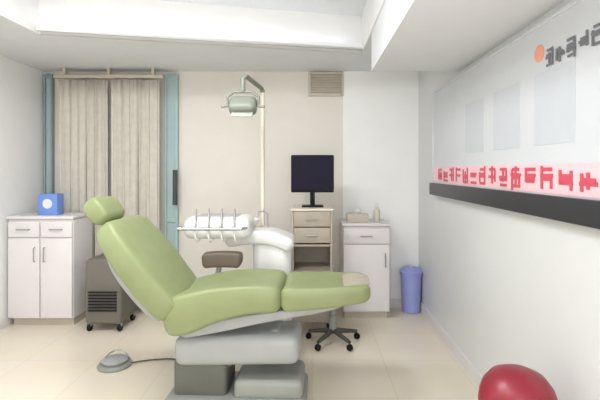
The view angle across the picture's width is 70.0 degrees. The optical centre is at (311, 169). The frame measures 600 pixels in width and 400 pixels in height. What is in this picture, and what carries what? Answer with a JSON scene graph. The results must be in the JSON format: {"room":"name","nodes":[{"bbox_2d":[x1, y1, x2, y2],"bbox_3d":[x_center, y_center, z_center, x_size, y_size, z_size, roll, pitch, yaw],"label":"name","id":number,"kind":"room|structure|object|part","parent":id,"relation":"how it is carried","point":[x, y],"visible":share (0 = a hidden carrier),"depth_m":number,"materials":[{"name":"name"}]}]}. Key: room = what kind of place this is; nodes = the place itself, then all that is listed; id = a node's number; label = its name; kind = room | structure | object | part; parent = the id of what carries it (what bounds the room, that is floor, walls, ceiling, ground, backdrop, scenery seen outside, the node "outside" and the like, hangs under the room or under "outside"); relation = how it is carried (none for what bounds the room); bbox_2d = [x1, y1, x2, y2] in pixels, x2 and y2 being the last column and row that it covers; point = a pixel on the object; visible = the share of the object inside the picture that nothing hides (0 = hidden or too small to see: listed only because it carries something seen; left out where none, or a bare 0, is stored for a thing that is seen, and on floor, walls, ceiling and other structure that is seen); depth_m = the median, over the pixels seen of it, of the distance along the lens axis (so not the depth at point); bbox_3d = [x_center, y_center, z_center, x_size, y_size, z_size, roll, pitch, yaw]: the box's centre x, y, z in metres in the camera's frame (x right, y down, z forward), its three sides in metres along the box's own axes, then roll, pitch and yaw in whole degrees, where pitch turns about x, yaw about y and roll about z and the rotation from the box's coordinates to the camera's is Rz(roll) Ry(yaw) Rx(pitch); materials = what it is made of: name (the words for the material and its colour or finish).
{"room":"dental clinic","nodes":[
{"label":"dental clinic","id":0,"kind":"room"},
{"bbox_2d":[0,56,43,318],"bbox_3d":[-3.180,0.050,1.900,0.100,3.100,6.200,0,0,0],"label":"wall","id":1,"kind":"structure","parent":0,"point":[21,85],"depth_m":4.56,"materials":[{"name":"paint"}]},
{"bbox_2d":[0,316,13,329],"bbox_3d":[-3.122,1.550,1.900,0.016,0.100,6.200,0,0,0],"label":"baseboard","id":2,"kind":"structure","parent":1,"relation":"attached to","point":[4,322],"depth_m":4.35,"materials":[{"name":"white laminate"}]},
{"bbox_2d":[0,0,370,71],"bbox_3d":[-0.945,-1.360,1.900,4.370,0.420,6.200,0,0,0],"label":"ceiling","id":3,"kind":"structure","parent":0,"point":[43,52],"depth_m":4.26,"materials":[{"name":"paint"}]},
{"bbox_2d":[53,68,164,78],"bbox_3d":[-2.294,-1.093,4.840,1.236,0.115,0.060,0,0,0],"label":"rail","id":4,"kind":"object","parent":3,"relation":"attached to","point":[64,75],"visible":1,"depth_m":4.81,"materials":[{"name":"beige metal"}]},
{"bbox_2d":[59,79,107,256],"bbox_3d":[-2.589,0.265,4.840,0.550,2.570,0.094,0,0,0],"label":"curtain","id":5,"kind":"object","parent":4,"relation":"hanging from","point":[83,104],"visible":0.54,"depth_m":4.84,"materials":[{"name":"beige fabric"}]},
{"bbox_3d":[-2.294,-1.055,4.840,1.236,0.040,0.060,0,0,0],"label":"rail","id":6,"kind":"part","parent":4,"relation":"part of","materials":[{"name":"beige metal"}]},
{"bbox_2d":[111,79,159,308],"bbox_3d":[-2.001,0.265,4.838,0.550,2.570,0.100,0,0,0],"label":"curtain","id":7,"kind":"object","parent":4,"relation":"hanging from","point":[135,104],"visible":0.59,"depth_m":4.84,"materials":[{"name":"beige fabric"}]},
{"bbox_2d":[0,0,385,52],"bbox_3d":[-0.909,-1.330,2.235,2.822,0.360,3.970,0,0,0],"label":"trim","id":8,"kind":"structure","parent":3,"relation":"attached to","point":[152,15],"depth_m":3.85,"materials":[{"name":"paint"}]},
{"bbox_2d":[44,72,342,276],"bbox_3d":[-0.945,0.050,5.050,4.570,3.100,0.100,0,0,0],"label":"wall","id":9,"kind":"structure","parent":0,"point":[220,153],"depth_m":5.00,"materials":[{"name":"beige paint"}]},
{"bbox_2d":[43,74,54,193],"bbox_3d":[-3.055,0.240,4.970,0.105,2.710,0.050,0,0,0],"label":"window","id":10,"kind":"structure","parent":9,"relation":"in","point":[48,80],"depth_m":4.95,"materials":[{"name":"teal glass"}]},
{"bbox_3d":[-3.055,0.240,4.970,0.057,2.640,0.008,0,0,0],"label":"glass pane","id":11,"kind":"part","parent":10,"relation":"part of","materials":[{"name":"teal glass"}]},
{"bbox_2d":[164,74,178,252],"bbox_3d":[-1.630,0.240,4.970,0.152,2.710,0.050,0,0,0],"label":"window","id":12,"kind":"structure","parent":9,"relation":"in","point":[171,81],"depth_m":4.96,"materials":[{"name":"teal glass"}]},
{"bbox_3d":[-1.630,0.240,4.970,0.104,2.640,0.008,0,0,0],"label":"glass pane","id":13,"kind":"part","parent":12,"relation":"part of","materials":[{"name":"teal glass"}]},
{"bbox_2d":[173,170,177,204],"bbox_3d":[-1.565,0.200,4.906,0.056,0.400,0.078,0,0,0],"label":"handle","id":14,"kind":"object","parent":12,"relation":"attached to","point":[175,172],"visible":1,"depth_m":4.87,"materials":[{"name":"black metal"}]},
{"bbox_2d":[136,299,401,307],"bbox_3d":[-0.945,1.550,4.988,4.370,0.100,0.024,0,0,0],"label":"baseboard","id":15,"kind":"structure","parent":9,"relation":"attached to","point":[393,303],"depth_m":4.98,"materials":[{"name":"white laminate"}]},
{"bbox_2d":[308,72,343,95],"bbox_3d":[0.164,-1.000,4.985,0.410,0.280,0.030,0,0,0],"label":"air vent","id":16,"kind":"object","parent":9,"relation":"in","point":[319,83],"visible":1,"depth_m":4.97,"materials":[{"name":"beige metal"}]},
{"bbox_2d":[0,308,478,399],"bbox_3d":[-0.945,1.650,1.900,4.570,0.100,6.400,0,0,0],"label":"floor","id":17,"kind":"structure","parent":0,"point":[400,355],"depth_m":3.56,"materials":[{"name":"beige tile"}]},
{"bbox_2d":[6,212,91,324],"bbox_3d":[-2.769,1.035,4.542,0.683,1.130,0.436,0,0,0],"label":"storage cabinet","id":18,"kind":"object","parent":17,"relation":"on","point":[48,255],"visible":0.94,"depth_m":4.35,"materials":[{"name":"white laminate"}]},
{"bbox_3d":[-2.934,0.605,4.363,0.319,0.160,0.020,0,0,0],"label":"drawer","id":19,"kind":"part","parent":18,"relation":"part of","materials":[{"name":"white laminate"}]},
{"bbox_3d":[-2.934,1.100,4.363,0.319,0.810,0.020,0,0,0],"label":"door","id":20,"kind":"part","parent":18,"relation":"part of","materials":[{"name":"white laminate"}]},
{"bbox_2d":[6,212,85,218],"bbox_3d":[-2.769,0.485,4.555,0.683,0.030,0.410,0,0,0],"label":"countertop","id":21,"kind":"structure","parent":18,"relation":"on","point":[34,215],"depth_m":4.36,"materials":[{"name":"white laminate"}]},
{"bbox_2d":[38,193,63,214],"bbox_3d":[-2.745,0.360,4.498,0.200,0.220,0.123,0,0,0],"label":"glove box","id":22,"kind":"object","parent":21,"relation":"on","point":[48,203],"visible":1,"depth_m":4.44,"materials":[{"name":"blue cardboard"}]},
{"bbox_3d":[-2.603,0.605,4.363,0.319,0.160,0.020,0,0,0],"label":"drawer","id":23,"kind":"part","parent":18,"relation":"part of","materials":[{"name":"white laminate"}]},
{"bbox_3d":[-2.603,1.100,4.363,0.319,0.810,0.020,0,0,0],"label":"door","id":24,"kind":"part","parent":18,"relation":"part of","materials":[{"name":"white laminate"}]},
{"bbox_2d":[86,252,135,330],"bbox_3d":[-2.056,1.206,4.391,0.360,0.787,0.398,0,0,0],"label":"air purifier","id":25,"kind":"object","parent":17,"relation":"on","point":[107,302],"visible":0.81,"depth_m":4.21,"materials":[{"name":"grey plastic"}]},
{"bbox_2d":[88,292,116,311],"bbox_3d":[-2.056,1.290,4.197,0.280,0.192,0.010,0,0,0],"label":"vent","id":26,"kind":"object","parent":25,"relation":"attached to","point":[97,301],"depth_m":4.21,"materials":[{"name":"black plastic"}]},
{"bbox_2d":[97,349,175,372],"bbox_3d":[-1.385,1.559,3.561,0.741,0.083,0.291,0,0,-17],"label":"foot pedal","id":27,"kind":"object","parent":17,"relation":"on","point":[113,363],"visible":0.9,"depth_m":3.46,"materials":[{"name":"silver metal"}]},
{"bbox_3d":[-1.253,1.589,3.562,0.523,0.019,0.089,0,0,-3],"label":"cord","id":28,"kind":"part","parent":27,"relation":"part of","materials":[{"name":"grey rubber"}]},
{"bbox_2d":[83,196,370,399],"bbox_3d":[-0.579,0.894,3.035,1.951,1.411,0.705,0,0,2],"label":"dental chair","id":29,"kind":"object","parent":17,"relation":"on","point":[222,321],"visible":1,"depth_m":2.82,"materials":[{"name":"green leather"}]},
{"bbox_3d":[-1.125,0.658,3.022,0.550,0.640,0.640,0,0,2],"label":"backrest","id":30,"kind":"part","parent":29,"relation":"part of","materials":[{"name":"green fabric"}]},
{"bbox_3d":[-0.748,0.832,3.319,0.116,0.233,0.052,0,0,-38],"label":"armrest post","id":31,"kind":"part","parent":29,"relation":"part of","materials":[{"name":"grey metal"}]},
{"bbox_3d":[-0.698,0.697,3.337,0.312,0.123,0.110,0,0,2],"label":"armrest","id":32,"kind":"part","parent":29,"relation":"part of","materials":[{"name":"brown leather"}]},
{"bbox_3d":[-0.583,0.919,3.003,0.797,0.344,0.554,0,0,2],"label":"seat","id":33,"kind":"part","parent":29,"relation":"part of","materials":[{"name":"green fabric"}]},
{"bbox_3d":[-0.485,1.240,2.999,0.599,0.326,0.220,0,0,2],"label":"lift arm","id":34,"kind":"part","parent":29,"relation":"part of"},
{"bbox_3d":[-0.335,1.006,2.994,1.101,0.225,0.400,0,0,2],"label":"seat frame","id":35,"kind":"part","parent":29,"relation":"part of","materials":[{"name":"white plastic"}]},
{"bbox_2d":[177,74,294,319],"bbox_3d":[-0.588,0.415,3.539,0.885,2.370,0.582,0,0,0],"label":"dental delivery unit","id":36,"kind":"object","parent":17,"relation":"on","point":[272,246],"visible":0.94,"depth_m":3.45,"materials":[{"name":"white plastic"}]},
{"bbox_3d":[-0.765,0.450,3.308,0.531,0.024,0.120,0,0,0],"label":"table handle","id":37,"kind":"part","parent":36,"relation":"part of","materials":[{"name":"silver metal"}]},
{"bbox_2d":[221,96,264,116],"bbox_3d":[-0.548,-0.501,3.400,0.350,0.174,0.149,0,0,0],"label":"lamp","id":38,"kind":"object","parent":36,"relation":"attached to","point":[239,106],"depth_m":3.35,"materials":[{"name":"grey plastic"}]},
{"bbox_2d":[240,74,264,225],"bbox_3d":[-0.489,-0.085,3.569,0.157,1.370,0.378,0,0,0],"label":"lamp arm","id":39,"kind":"object","parent":36,"relation":"attached to","point":[253,221],"depth_m":3.72,"materials":[{"name":"beige plastic"}]},
{"bbox_2d":[253,218,259,225],"bbox_3d":[-0.570,0.458,3.620,0.260,0.085,0.260,0,0,0],"label":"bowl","id":40,"kind":"object","parent":36,"relation":"on","point":[255,220],"depth_m":3.57,"materials":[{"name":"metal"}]},
{"bbox_3d":[-0.423,0.426,3.643,0.118,0.168,0.020,0,0,-29],"label":"cup spout","id":41,"kind":"part","parent":36,"relation":"part of","materials":[{"name":"silver metal"}]},
{"bbox_2d":[291,205,332,327],"bbox_3d":[0.000,0.989,4.392,0.420,1.222,0.466,0,0,0],"label":"equipment cart","id":42,"kind":"object","parent":17,"relation":"on","point":[311,226],"visible":0.66,"depth_m":4.19,"materials":[{"name":"beige laminate"}]},
{"bbox_3d":[0.000,0.390,4.400,0.420,0.025,0.450,0,0,0],"label":"panel","id":43,"kind":"part","parent":42,"relation":"part of","materials":[{"name":"beige plastic"}]},
{"bbox_2d":[294,243,329,246],"bbox_3d":[0.000,0.740,4.395,0.360,0.020,0.400,0,0,0],"label":"shelf","id":44,"kind":"object","parent":42,"relation":"attached to","point":[296,244],"depth_m":4.19,"materials":[{"name":"beige laminate"}]},
{"bbox_2d":[294,262,329,271],"bbox_3d":[0.000,1.000,4.395,0.360,0.020,0.400,0,0,0],"label":"shelf","id":45,"kind":"object","parent":42,"relation":"attached to","point":[298,266],"depth_m":4.35,"materials":[{"name":"beige laminate"}]},
{"bbox_2d":[295,320,328,321],"bbox_3d":[0.000,1.480,4.395,0.360,0.020,0.400,0,0,0],"label":"shelf","id":46,"kind":"object","parent":42,"relation":"attached to","point":[295,320],"depth_m":4.19,"materials":[{"name":"beige laminate"}]},
{"bbox_3d":[0.000,0.640,4.195,0.355,0.150,0.020,0,0,0],"label":"drawer","id":47,"kind":"part","parent":42,"relation":"part of","materials":[{"name":"beige laminate"}]},
{"bbox_3d":[0.000,0.480,4.195,0.355,0.150,0.020,0,0,0],"label":"drawer","id":48,"kind":"part","parent":42,"relation":"part of","materials":[{"name":"beige laminate"}]},
{"bbox_3d":[0.000,1.240,4.195,0.355,0.460,0.020,0,0,0],"label":"door","id":49,"kind":"part","parent":42,"relation":"part of","materials":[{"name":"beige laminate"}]},
{"bbox_2d":[291,155,333,206],"bbox_3d":[0.005,0.112,4.400,0.440,0.532,0.170,0,0,0],"label":"monitor","id":50,"kind":"object","parent":42,"relation":"on","point":[312,174],"visible":1,"depth_m":4.38,"materials":[{"name":"black plastic"}]},
{"bbox_2d":[306,310,359,350],"bbox_3d":[0.196,1.337,4.002,0.515,0.525,0.497,0,0,0],"label":"stool","id":51,"kind":"object","parent":17,"relation":"on","point":[332,329],"visible":0.63,"depth_m":3.95,"materials":[{"name":"grey metal"}]},
{"bbox_3d":[0.073,1.504,4.022,0.226,0.073,0.048,0,0,19],"label":"leg","id":52,"kind":"part","parent":51,"relation":"part of","materials":[{"name":"grey rubber"}]},
{"bbox_3d":[0.118,1.504,3.876,0.048,0.073,0.226,0,0,37],"label":"leg","id":53,"kind":"part","parent":51,"relation":"part of","materials":[{"name":"grey metal"}]},
{"bbox_3d":[0.270,1.504,3.874,0.048,0.073,0.226,0,0,-35],"label":"leg","id":54,"kind":"part","parent":51,"relation":"part of","materials":[{"name":"grey rubber"}]},
{"bbox_3d":[0.319,1.504,4.018,0.226,0.073,0.048,0,0,-17],"label":"leg","id":55,"kind":"part","parent":51,"relation":"part of","materials":[{"name":"grey rubber"}]},
{"bbox_2d":[340,219,390,317],"bbox_3d":[0.579,1.085,4.747,0.520,1.030,0.446,0,0,0],"label":"base cabinet","id":56,"kind":"object","parent":17,"relation":"on","point":[364,246],"visible":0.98,"depth_m":4.55,"materials":[{"name":"white laminate"}]},
{"bbox_2d":[340,219,390,225],"bbox_3d":[0.579,0.585,4.760,0.520,0.030,0.420,0,0,0],"label":"countertop","id":57,"kind":"structure","parent":56,"relation":"on","point":[343,222],"depth_m":4.56,"materials":[{"name":"white laminate"}]},
{"bbox_2d":[346,208,367,221],"bbox_3d":[0.499,0.496,4.720,0.230,0.148,0.120,0,0,0],"label":"tissue box","id":58,"kind":"object","parent":57,"relation":"on","point":[357,216],"visible":1,"depth_m":4.66,"materials":[{"name":"beige cardboard"}]},
{"bbox_2d":[374,203,379,221],"bbox_3d":[0.718,0.467,4.739,0.072,0.206,0.075,0,0,42],"label":"pump bottle","id":59,"kind":"object","parent":57,"relation":"on","point":[376,211],"visible":1,"depth_m":4.71,"materials":[{"name":"beige plastic"}]},
{"bbox_3d":[0.579,0.705,4.563,0.488,0.160,0.020,0,0,0],"label":"drawer","id":60,"kind":"part","parent":56,"relation":"part of","materials":[{"name":"white laminate"}]},
{"bbox_3d":[0.579,1.150,4.563,0.488,0.710,0.020,0,0,0],"label":"door","id":61,"kind":"part","parent":56,"relation":"part of","materials":[{"name":"white laminate"}]},
{"bbox_2d":[343,71,417,298],"bbox_3d":[0.801,0.225,4.992,0.878,2.750,0.016,0,0,0],"label":"wall pier","id":62,"kind":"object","parent":17,"relation":"on","point":[380,108],"visible":0.64,"depth_m":4.98,"materials":[{"name":"paint"}]},
{"bbox_2d":[399,264,422,313],"bbox_3d":[1.119,1.331,4.840,0.258,0.531,0.258,0,0,0],"label":"waste bin","id":63,"kind":"object","parent":17,"relation":"on","point":[411,276],"visible":1,"depth_m":4.75,"materials":[{"name":"blue plastic"}]},
{"bbox_3d":[1.119,1.127,4.840,0.258,0.067,0.258,0,0,0],"label":"lid","id":64,"kind":"part","parent":63,"relation":"part of","materials":[{"name":"blue plastic"}]},
{"bbox_2d":[478,364,557,399],"bbox_3d":[0.972,1.265,2.018,0.349,0.660,0.355,0,0,-44],"label":"chair","id":65,"kind":"object","parent":17,"relation":"on","point":[502,381],"visible":1,"depth_m":1.95,"materials":[{"name":"red plastic"}]},
{"bbox_2d":[418,0,599,399],"bbox_3d":[1.290,0.050,1.900,0.100,3.100,6.200,0,0,0],"label":"wall","id":66,"kind":"structure","parent":0,"point":[507,287],"depth_m":2.70,"materials":[{"name":"white paint"}]},
{"bbox_2d":[420,301,482,387],"bbox_3d":[1.232,1.550,1.900,0.016,0.100,6.200,0,0,0],"label":"baseboard","id":67,"kind":"structure","parent":66,"relation":"attached to","point":[459,355],"depth_m":3.70,"materials":[{"name":"white laminate"}]},
{"bbox_2d":[371,0,564,70],"bbox_3d":[0.870,-0.990,1.200,0.740,0.320,4.800,0,0,0],"label":"ceiling","id":68,"kind":"structure","parent":66,"relation":"attached to","point":[407,35],"depth_m":2.62,"materials":[{"name":"paint"}]},
{"bbox_2d":[429,0,599,228],"bbox_3d":[1.205,-0.266,2.750,0.070,1.018,3.040,0,0,0],"label":"board","id":69,"kind":"object","parent":66,"relation":"attached to","point":[517,130],"visible":1,"depth_m":2.34,"materials":[{"name":"white plastic"}]},
{"bbox_2d":[438,166,597,191],"bbox_3d":[1.196,0.045,2.681,0.006,0.146,2.747,0,0,0],"label":"print","id":70,"kind":"object","parent":69,"relation":"on","point":[501,178],"depth_m":2.44},
{"bbox_2d":[465,58,575,152],"bbox_3d":[1.200,-0.320,2.385,0.003,0.380,1.930,0,0,0],"label":"picture","id":71,"kind":"object","parent":69,"relation":"attached to","point":[535,110],"depth_m":2.39},
{"bbox_2d":[545,22,599,66],"bbox_3d":[1.196,-0.567,1.975,0.006,0.097,0.427,0,0,0],"label":"print","id":72,"kind":"object","parent":69,"relation":"attached to","point":[585,41],"depth_m":1.95}
]}

